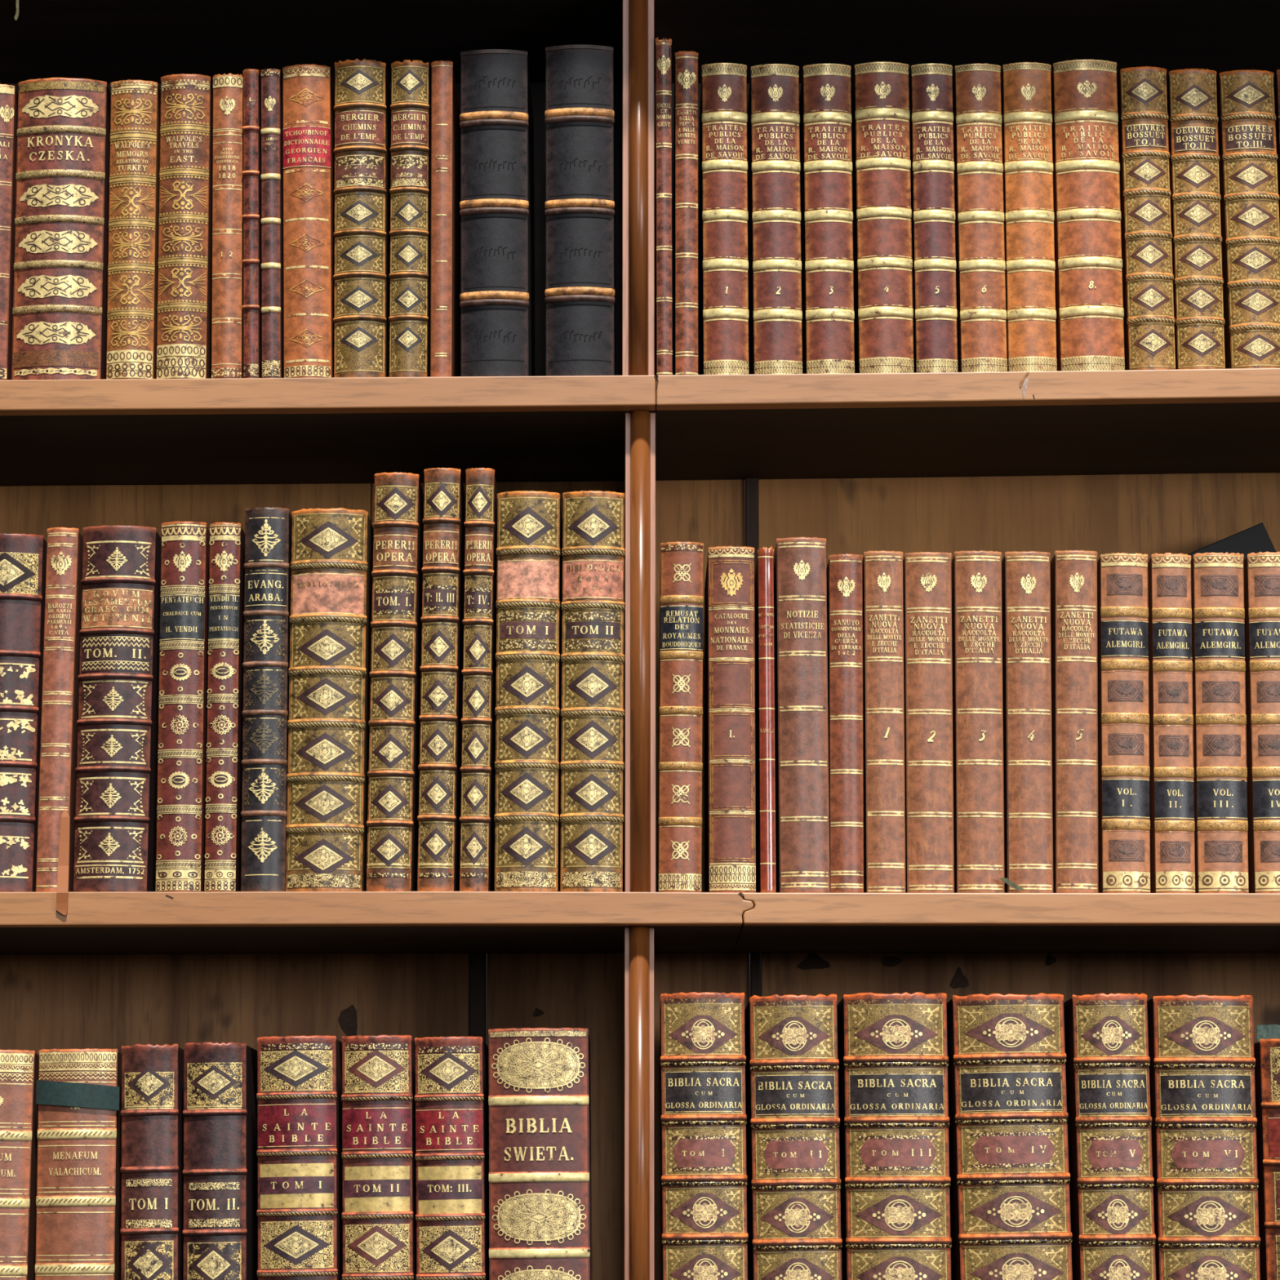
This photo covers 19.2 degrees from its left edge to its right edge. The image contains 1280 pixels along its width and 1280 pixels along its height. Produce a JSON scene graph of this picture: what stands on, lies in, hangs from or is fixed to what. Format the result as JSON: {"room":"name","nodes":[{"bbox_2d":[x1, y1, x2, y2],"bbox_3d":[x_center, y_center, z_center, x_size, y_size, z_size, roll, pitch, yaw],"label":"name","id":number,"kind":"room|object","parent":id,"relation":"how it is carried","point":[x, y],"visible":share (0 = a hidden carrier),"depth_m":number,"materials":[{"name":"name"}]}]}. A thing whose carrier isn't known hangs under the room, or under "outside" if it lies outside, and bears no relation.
{"room":"library","nodes":[
{"label":"library","id":0,"kind":"room"},
{"bbox_2d":[0,0,1279,1279],"bbox_3d":[0.105,0.007,3.144,1.564,1.272,0.443,0,-9,0],"label":"bookcase","id":1,"kind":"object","parent":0,"point":[1185,461],"visible":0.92,"depth_m":3.26,"materials":[{"name":"brown wood"}]},
{"bbox_2d":[0,84,18,379],"bbox_3d":[-0.532,-0.321,3.195,0.028,0.255,0.172,0,-9,0],"label":"book","id":2,"kind":"object","parent":1,"relation":"on","point":[9,96],"visible":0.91,"depth_m":3.12,"materials":[{"name":"leather"}]},
{"bbox_2d":[13,0,19,20],"bbox_3d":[-0.517,-0.524,3.142,0.004,0.020,0.002,0,-9,0],"label":"ribbon","id":3,"kind":"object","parent":1,"relation":"hanging from","point":[16,15],"visible":1,"depth_m":3.14,"materials":[{"name":"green fabric"}]},
{"bbox_2d":[0,1049,39,1279],"bbox_3d":[-0.516,0.478,3.071,0.065,0.281,0.182,1,-9,0],"label":"book","id":4,"kind":"object","parent":1,"relation":"on","point":[19,1069],"visible":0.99,"depth_m":3.00,"materials":[{"name":"leather"}]},
{"bbox_2d":[0,533,47,892],"bbox_3d":[-0.515,0.071,3.131,0.059,0.294,0.175,0,-9,0],"label":"book","id":5,"kind":"object","parent":1,"relation":"on","point":[23,557],"visible":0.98,"depth_m":3.05,"materials":[{"name":"leather"}]},
{"bbox_2d":[35,527,83,891],"bbox_3d":[-0.470,0.069,3.130,0.026,0.298,0.167,0,-9,0],"label":"book","id":6,"kind":"object","parent":1,"relation":"on","point":[64,551],"visible":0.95,"depth_m":3.06,"materials":[{"name":"leather"}]},
{"bbox_2d":[56,809,70,915],"bbox_3d":[-0.459,0.177,3.016,0.009,0.086,0.024,1,-9,-6],"label":"leather strap","id":7,"kind":"object","parent":6,"relation":"hanging from","point":[62,892],"visible":1,"depth_m":3.02,"materials":[{"name":"brown leather"}]},
{"bbox_2d":[11,77,111,379],"bbox_3d":[-0.479,-0.322,3.203,0.074,0.260,0.194,0,-9,0],"label":"book","id":8,"kind":"object","parent":1,"relation":"on","point":[60,311],"visible":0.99,"depth_m":3.11,"materials":[{"name":"leather"}]},
{"bbox_2d":[35,1048,121,1279],"bbox_3d":[-0.447,0.477,3.071,0.063,0.281,0.181,0,-9,0],"label":"book","id":9,"kind":"object","parent":1,"relation":"on","point":[78,1199],"visible":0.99,"depth_m":2.99,"materials":[{"name":"leather"}]},
{"bbox_2d":[35,1080,119,1110],"bbox_3d":[-0.447,0.361,3.002,0.066,0.024,0.012,0,-9,0],"label":"band","id":10,"kind":"object","parent":9,"relation":"attached to","point":[47,1092],"visible":1,"depth_m":3.00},
{"bbox_2d":[73,524,161,891],"bbox_3d":[-0.425,0.069,3.135,0.061,0.300,0.183,0,-9,0],"label":"book","id":11,"kind":"object","parent":1,"relation":"on","point":[115,819],"visible":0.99,"depth_m":3.05,"materials":[{"name":"leather"}]},
{"bbox_2d":[106,79,160,378],"bbox_3d":[-0.419,-0.324,3.188,0.039,0.258,0.157,0,-9,0],"label":"book","id":12,"kind":"object","parent":1,"relation":"on","point":[135,104],"visible":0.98,"depth_m":3.12,"materials":[{"name":"leather"}]},
{"bbox_2d":[120,1043,183,1279],"bbox_3d":[-0.388,0.472,3.068,0.046,0.280,0.176,-1,-9,0],"label":"book","id":13,"kind":"object","parent":1,"relation":"on","point":[152,1168],"visible":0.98,"depth_m":3.00,"materials":[{"name":"leather"}]},
{"bbox_2d":[155,520,210,891],"bbox_3d":[-0.371,0.067,3.134,0.037,0.303,0.174,0,-9,0],"label":"book","id":14,"kind":"object","parent":1,"relation":"on","point":[185,545],"visible":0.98,"depth_m":3.05,"materials":[{"name":"leather"}]},
{"bbox_2d":[156,73,213,378],"bbox_3d":[-0.376,-0.327,3.191,0.042,0.263,0.162,0,-9,0],"label":"book","id":15,"kind":"object","parent":1,"relation":"on","point":[184,286],"visible":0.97,"depth_m":3.12,"materials":[{"name":"leather"}]},
{"bbox_2d":[182,1041,257,1279],"bbox_3d":[-0.336,0.473,3.077,0.051,0.281,0.196,-1,-9,0],"label":"book","id":16,"kind":"object","parent":1,"relation":"on","point":[220,1233],"visible":1,"depth_m":3.00,"materials":[{"name":"leather"}]},
{"bbox_2d":[204,521,244,891],"bbox_3d":[-0.337,0.066,3.130,0.026,0.302,0.166,0,-9,0],"label":"book","id":17,"kind":"object","parent":1,"relation":"on","point":[223,856],"visible":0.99,"depth_m":3.05,"materials":[{"name":"leather"}]},
{"bbox_2d":[211,73,243,378],"bbox_3d":[-0.340,-0.325,3.201,0.025,0.263,0.182,-1,-9,0],"label":"book","id":18,"kind":"object","parent":1,"relation":"on","point":[227,342],"visible":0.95,"depth_m":3.11,"materials":[{"name":"leather"}]},
{"bbox_2d":[241,68,262,377],"bbox_3d":[-0.320,-0.326,3.208,0.015,0.267,0.200,-1,-9,0],"label":"book","id":19,"kind":"object","parent":1,"relation":"on","point":[251,307],"visible":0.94,"depth_m":3.12,"materials":[{"name":"leather"}]},
{"bbox_2d":[240,506,292,891],"bbox_3d":[-0.303,0.062,3.142,0.037,0.315,0.193,0,-9,0],"label":"book","id":20,"kind":"object","parent":1,"relation":"on","point":[268,530],"visible":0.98,"depth_m":3.05,"materials":[{"name":"leather"}]},
{"bbox_2d":[260,68,284,377],"bbox_3d":[-0.304,-0.328,3.200,0.016,0.267,0.181,-1,-9,0],"label":"book","id":21,"kind":"object","parent":1,"relation":"on","point":[272,84],"visible":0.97,"depth_m":3.12,"materials":[{"name":"leather"}]},
{"bbox_2d":[256,1035,342,1279],"bbox_3d":[-0.271,0.471,3.080,0.064,0.286,0.201,-1,-9,0],"label":"book","id":22,"kind":"object","parent":1,"relation":"on","point":[300,1211],"visible":1,"depth_m":3.00,"materials":[{"name":"leather"}]},
{"bbox_2d":[282,64,334,377],"bbox_3d":[-0.274,-0.330,3.196,0.040,0.270,0.171,-1,-9,0],"label":"book","id":23,"kind":"object","parent":1,"relation":"on","point":[308,90],"visible":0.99,"depth_m":3.12,"materials":[{"name":"leather"}]},
{"bbox_2d":[285,507,373,891],"bbox_3d":[-0.253,0.062,3.139,0.063,0.314,0.188,0,-9,0],"label":"book","id":24,"kind":"object","parent":1,"relation":"on","point":[331,564],"visible":0.98,"depth_m":3.05,"materials":[{"name":"leather"}]},
{"bbox_2d":[333,57,391,377],"bbox_3d":[-0.231,-0.331,3.209,0.044,0.275,0.202,-1,-9,0],"label":"book","id":25,"kind":"object","parent":1,"relation":"on","point":[362,91],"visible":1,"depth_m":3.12,"materials":[{"name":"leather"}]},
{"bbox_2d":[341,1035,417,1279],"bbox_3d":[-0.208,0.473,3.068,0.057,0.296,0.177,-1,-9,0],"label":"book","id":26,"kind":"object","parent":1,"relation":"on","point":[379,1213],"visible":1,"depth_m":3.00,"materials":[{"name":"leather"}]},
{"bbox_2d":[366,471,424,891],"bbox_3d":[-0.200,0.045,3.128,0.038,0.343,0.166,0,-9,0],"label":"book","id":27,"kind":"object","parent":1,"relation":"on","point":[395,673],"visible":1,"depth_m":3.06,"materials":[{"name":"leather"}]},
{"bbox_2d":[388,59,431,377],"bbox_3d":[-0.190,-0.334,3.186,0.033,0.274,0.156,0,-9,0],"label":"book","id":28,"kind":"object","parent":1,"relation":"on","point":[411,107],"visible":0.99,"depth_m":3.12,"materials":[{"name":"leather"}]},
{"bbox_2d":[417,467,466,891],"bbox_3d":[-0.162,0.045,3.137,0.031,0.347,0.182,0,-9,0],"label":"book","id":29,"kind":"object","parent":1,"relation":"on","point":[443,520],"visible":1,"depth_m":3.06,"materials":[{"name":"leather"}]},
{"bbox_2d":[430,60,461,377],"bbox_3d":[-0.163,-0.330,3.208,0.018,0.273,0.194,0,-9,0],"label":"book","id":30,"kind":"object","parent":1,"relation":"on","point":[446,141],"visible":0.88,"depth_m":3.12,"materials":[{"name":"leather"}]},
{"bbox_2d":[414,1035,489,1279],"bbox_3d":[-0.150,0.475,3.072,0.055,0.295,0.187,-1,-9,0],"label":"book","id":31,"kind":"object","parent":1,"relation":"on","point":[451,1157],"visible":1,"depth_m":3.00,"materials":[{"name":"leather"}]},
{"bbox_2d":[458,467,497,891],"bbox_3d":[-0.132,0.044,3.136,0.025,0.347,0.180,0,-9,0],"label":"book","id":32,"kind":"object","parent":1,"relation":"on","point":[478,721],"visible":0.99,"depth_m":3.06,"materials":[{"name":"leather"}]},
{"bbox_2d":[459,48,534,376],"bbox_3d":[-0.120,-0.335,3.205,0.057,0.280,0.204,0,-9,0],"label":"book","id":33,"kind":"object","parent":1,"relation":"on","point":[497,295],"visible":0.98,"depth_m":3.11,"materials":[{"name":"leather"}]},
{"bbox_2d":[493,490,563,891],"bbox_3d":[-0.091,0.056,3.145,0.052,0.328,0.197,0,-9,0],"label":"book","id":34,"kind":"object","parent":1,"relation":"on","point":[530,527],"visible":1,"depth_m":3.05,"materials":[{"name":"leather"}]},
{"bbox_2d":[488,1027,591,1279],"bbox_3d":[-0.080,0.464,3.059,0.080,0.292,0.155,-1,-9,0],"label":"book","id":35,"kind":"object","parent":1,"relation":"on","point":[540,1097],"visible":1,"depth_m":2.99,"materials":[{"name":"leather"}]},
{"bbox_2d":[544,44,615,376],"bbox_3d":[-0.050,-0.337,3.205,0.058,0.284,0.204,0,-9,0],"label":"book","id":36,"kind":"object","parent":1,"relation":"on","point":[580,292],"visible":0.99,"depth_m":3.11,"materials":[{"name":"leather"}]},
{"bbox_2d":[560,490,625,891],"bbox_3d":[-0.038,0.055,3.141,0.051,0.329,0.190,0,-9,0],"label":"book","id":37,"kind":"object","parent":1,"relation":"on","point":[593,549],"visible":1,"depth_m":3.05,"materials":[{"name":"leather"}]},
{"bbox_2d":[655,36,672,391],"bbox_3d":[0.020,-0.344,3.195,0.014,0.292,0.166,0,-9,0],"label":"book","id":38,"kind":"object","parent":1,"relation":"on","point":[664,313],"visible":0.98,"depth_m":3.12,"materials":[{"name":"leather"}]},
{"bbox_2d":[657,541,703,892],"bbox_3d":[0.033,0.074,3.128,0.035,0.287,0.166,0,-9,0],"label":"book","id":39,"kind":"object","parent":1,"relation":"on","point":[681,596],"visible":1,"depth_m":3.05,"materials":[{"name":"leather"}]},
{"bbox_2d":[673,50,698,374],"bbox_3d":[0.039,-0.338,3.191,0.020,0.280,0.158,0,-9,0],"label":"book","id":40,"kind":"object","parent":1,"relation":"on","point":[686,84],"visible":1,"depth_m":3.12,"materials":[{"name":"leather"}]},
{"bbox_2d":[659,991,748,1279],"bbox_3d":[0.051,0.452,3.076,0.068,0.321,0.190,0,-9,0],"label":"book","id":41,"kind":"object","parent":1,"relation":"on","point":[704,1117],"visible":1,"depth_m":3.00,"materials":[{"name":"leather"}]},
{"bbox_2d":[699,62,748,374],"bbox_3d":[0.070,-0.334,3.189,0.038,0.269,0.158,0,-9,0],"label":"book","id":42,"kind":"object","parent":1,"relation":"on","point":[723,117],"visible":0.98,"depth_m":3.12,"materials":[{"name":"leather"}]},
{"bbox_2d":[704,546,755,893],"bbox_3d":[0.074,0.079,3.145,0.038,0.283,0.200,0,-9,0],"label":"book","id":43,"kind":"object","parent":1,"relation":"on","point":[729,586],"visible":0.99,"depth_m":3.05,"materials":[{"name":"leather"}]},
{"bbox_2d":[754,546,776,892],"bbox_3d":[0.103,0.076,3.124,0.014,0.283,0.157,0,-9,0],"label":"book","id":44,"kind":"object","parent":1,"relation":"on","point":[765,780],"visible":0.95,"depth_m":3.05,"materials":[{"name":"leather"}]},
{"bbox_2d":[746,63,802,373],"bbox_3d":[0.113,-0.333,3.193,0.040,0.268,0.168,0,-9,0],"label":"book","id":45,"kind":"object","parent":1,"relation":"on","point":[773,155],"visible":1,"depth_m":3.12,"materials":[{"name":"leather"}]},
{"bbox_2d":[744,994,842,1279],"bbox_3d":[0.124,0.453,3.075,0.071,0.319,0.187,-1,-9,0],"label":"book","id":46,"kind":"object","parent":1,"relation":"on","point":[793,1183],"visible":1,"depth_m":3.00,"materials":[{"name":"leather"}]},
{"bbox_2d":[773,537,830,893],"bbox_3d":[0.132,0.073,3.132,0.041,0.291,0.172,0,-9,0],"label":"book","id":47,"kind":"object","parent":1,"relation":"on","point":[800,591],"visible":0.94,"depth_m":3.05,"materials":[{"name":"leather"}]},
{"bbox_2d":[799,62,854,373],"bbox_3d":[0.156,-0.331,3.206,0.040,0.268,0.193,0,-9,0],"label":"book","id":48,"kind":"object","parent":1,"relation":"on","point":[824,98],"visible":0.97,"depth_m":3.12,"materials":[{"name":"leather"}]},
{"bbox_2d":[826,553,863,893],"bbox_3d":[0.167,0.081,3.139,0.028,0.277,0.189,0,-9,0],"label":"book","id":49,"kind":"object","parent":1,"relation":"on","point":[843,571],"visible":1,"depth_m":3.05,"materials":[{"name":"leather"}]},
{"bbox_2d":[850,61,914,373],"bbox_3d":[0.201,-0.334,3.190,0.045,0.269,0.161,0,-9,0],"label":"book","id":50,"kind":"object","parent":1,"relation":"on","point":[882,286],"visible":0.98,"depth_m":3.12,"materials":[{"name":"leather"}]},
{"bbox_2d":[862,550,905,893],"bbox_3d":[0.197,0.078,3.124,0.032,0.280,0.159,0,-9,0],"label":"book","id":51,"kind":"object","parent":1,"relation":"on","point":[883,719],"visible":0.96,"depth_m":3.05,"materials":[{"name":"leather"}]},
{"bbox_2d":[836,991,951,1279],"bbox_3d":[0.204,0.454,3.084,0.084,0.320,0.204,0,-9,0],"label":"book","id":52,"kind":"object","parent":1,"relation":"on","point":[893,1111],"visible":0.99,"depth_m":3.00,"materials":[{"name":"leather"}]},
{"bbox_2d":[902,551,954,893],"bbox_3d":[0.233,0.080,3.132,0.038,0.279,0.176,0,-9,0],"label":"book","id":53,"kind":"object","parent":1,"relation":"on","point":[926,575],"visible":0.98,"depth_m":3.05,"materials":[{"name":"leather"}]},
{"bbox_2d":[908,62,957,373],"bbox_3d":[0.243,-0.332,3.200,0.035,0.267,0.181,0,-9,0],"label":"book","id":54,"kind":"object","parent":1,"relation":"on","point":[930,85],"visible":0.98,"depth_m":3.12,"materials":[{"name":"leather"}]},
{"bbox_2d":[951,551,1004,893],"bbox_3d":[0.274,0.077,3.122,0.038,0.280,0.153,0,-9,0],"label":"book","id":55,"kind":"object","parent":1,"relation":"on","point":[975,575],"visible":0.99,"depth_m":3.05,"materials":[{"name":"leather"}]},
{"bbox_2d":[951,62,1007,372],"bbox_3d":[0.281,-0.332,3.202,0.038,0.266,0.184,0,-9,0],"label":"book","id":56,"kind":"object","parent":1,"relation":"on","point":[980,255],"visible":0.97,"depth_m":3.12,"materials":[{"name":"leather"}]},
{"bbox_2d":[946,992,1072,1279],"bbox_3d":[0.296,0.454,3.079,0.090,0.320,0.196,-1,-9,0],"label":"book","id":57,"kind":"object","parent":1,"relation":"on","point":[1010,1176],"visible":0.99,"depth_m":3.00,"materials":[{"name":"leather"}]},
{"bbox_2d":[999,878,1025,890],"bbox_3d":[0.297,0.195,3.019,0.021,0.010,0.002,-1,-9,9],"label":"bookmark","id":58,"kind":"object","parent":1,"relation":"on","point":[1006,881],"visible":1,"depth_m":3.02,"materials":[{"name":"green fabric"}]},
{"bbox_2d":[1001,551,1053,893],"bbox_3d":[0.314,0.080,3.137,0.037,0.280,0.184,0,-9,0],"label":"book","id":59,"kind":"object","parent":1,"relation":"on","point":[1025,575],"visible":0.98,"depth_m":3.05,"materials":[{"name":"leather"}]},
{"bbox_2d":[1000,62,1057,371],"bbox_3d":[0.321,-0.334,3.195,0.040,0.267,0.171,0,-9,0],"label":"book","id":60,"kind":"object","parent":1,"relation":"on","point":[1025,86],"visible":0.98,"depth_m":3.12,"materials":[{"name":"leather"}]},
{"bbox_2d":[1049,550,1097,893],"bbox_3d":[0.352,0.080,3.139,0.034,0.280,0.189,1,-9,0],"label":"book","id":61,"kind":"object","parent":1,"relation":"on","point":[1073,573],"visible":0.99,"depth_m":3.05,"materials":[{"name":"leather"}]},
{"bbox_2d":[1050,58,1124,370],"bbox_3d":[0.370,-0.335,3.200,0.053,0.269,0.180,0,-9,0],"label":"book","id":62,"kind":"object","parent":1,"relation":"on","point":[1087,244],"visible":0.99,"depth_m":3.12,"materials":[{"name":"leather"}]},
{"bbox_2d":[1063,993,1155,1279],"bbox_3d":[0.377,0.451,3.066,0.061,0.320,0.169,-1,-9,0],"label":"book","id":63,"kind":"object","parent":1,"relation":"on","point":[1109,1123],"visible":1,"depth_m":3.00,"materials":[{"name":"leather"}]},
{"bbox_2d":[1097,552,1150,893],"bbox_3d":[0.392,0.080,3.134,0.039,0.279,0.180,1,-9,0],"label":"book","id":64,"kind":"object","parent":1,"relation":"on","point":[1122,610],"visible":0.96,"depth_m":3.05,"materials":[{"name":"leather"}]},
{"bbox_2d":[1116,66,1175,369],"bbox_3d":[0.419,-0.334,3.187,0.039,0.262,0.156,-1,-9,0],"label":"book","id":65,"kind":"object","parent":1,"relation":"on","point":[1146,235],"visible":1,"depth_m":3.12,"materials":[{"name":"leather"}]},
{"bbox_2d":[1147,553,1195,893],"bbox_3d":[0.430,0.082,3.142,0.032,0.278,0.196,1,-9,0],"label":"book","id":66,"kind":"object","parent":1,"relation":"on","point":[1171,793],"visible":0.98,"depth_m":3.05,"materials":[{"name":"leather"}]},
{"bbox_2d":[1166,68,1225,369],"bbox_3d":[0.459,-0.334,3.187,0.040,0.260,0.156,0,-9,0],"label":"book","id":67,"kind":"object","parent":1,"relation":"on","point":[1195,197],"visible":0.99,"depth_m":3.12,"materials":[{"name":"leather"}]},
{"bbox_2d":[1146,994,1260,1279],"bbox_3d":[0.450,0.452,3.068,0.081,0.319,0.174,0,-9,0],"label":"book","id":68,"kind":"object","parent":1,"relation":"on","point":[1202,1063],"visible":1,"depth_m":3.00,"materials":[{"name":"leather"}]},
{"bbox_2d":[1191,551,1248,893],"bbox_3d":[0.469,0.079,3.128,0.041,0.279,0.167,1,-9,0],"label":"book","id":69,"kind":"object","parent":1,"relation":"on","point":[1217,584],"visible":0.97,"depth_m":3.05,"materials":[{"name":"leather"}]},
{"bbox_2d":[1189,522,1275,559],"bbox_3d":[0.446,-0.037,3.308,0.216,0.119,0.078,0,-9,0],"label":"book","id":70,"kind":"object","parent":1,"relation":"on","point":[1255,539],"visible":0.2,"depth_m":3.28,"materials":[{"name":"black fabric"}]},
{"bbox_2d":[1216,69,1279,368],"bbox_3d":[0.505,-0.333,3.190,0.046,0.258,0.163,-1,-9,0],"label":"book","id":71,"kind":"object","parent":1,"relation":"on","point":[1250,225],"visible":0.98,"depth_m":3.12,"materials":[{"name":"leather"}]},
{"bbox_2d":[1243,551,1279,893],"bbox_3d":[0.512,0.080,3.137,0.039,0.280,0.186,0,-9,0],"label":"book","id":72,"kind":"object","parent":1,"relation":"on","point":[1261,571],"visible":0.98,"depth_m":3.05,"materials":[{"name":"leather"}]},
{"bbox_2d":[1253,1038,1279,1279],"bbox_3d":[0.529,0.471,3.073,0.070,0.284,0.187,0,-9,0],"label":"book","id":73,"kind":"object","parent":1,"relation":"on","point":[1266,1051],"visible":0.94,"depth_m":3.00,"materials":[{"name":"leather"}]},
{"bbox_2d":[1257,1024,1279,1042],"bbox_3d":[0.537,0.481,3.184,0.043,0.314,0.001,0,-9,0],"label":"paper slip","id":74,"kind":"object","parent":1,"relation":"on","point":[1264,1031],"visible":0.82,"depth_m":3.21,"materials":[{"name":"paper"}]},
{"bbox_2d":[1273,69,1279,225],"bbox_3d":[0.547,-0.332,3.202,0.036,0.260,0.187,-1,-9,0],"label":"book","id":75,"kind":"object","parent":1,"relation":"on","point":[1277,77],"visible":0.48,"depth_m":3.14,"materials":[{"name":"leather"}]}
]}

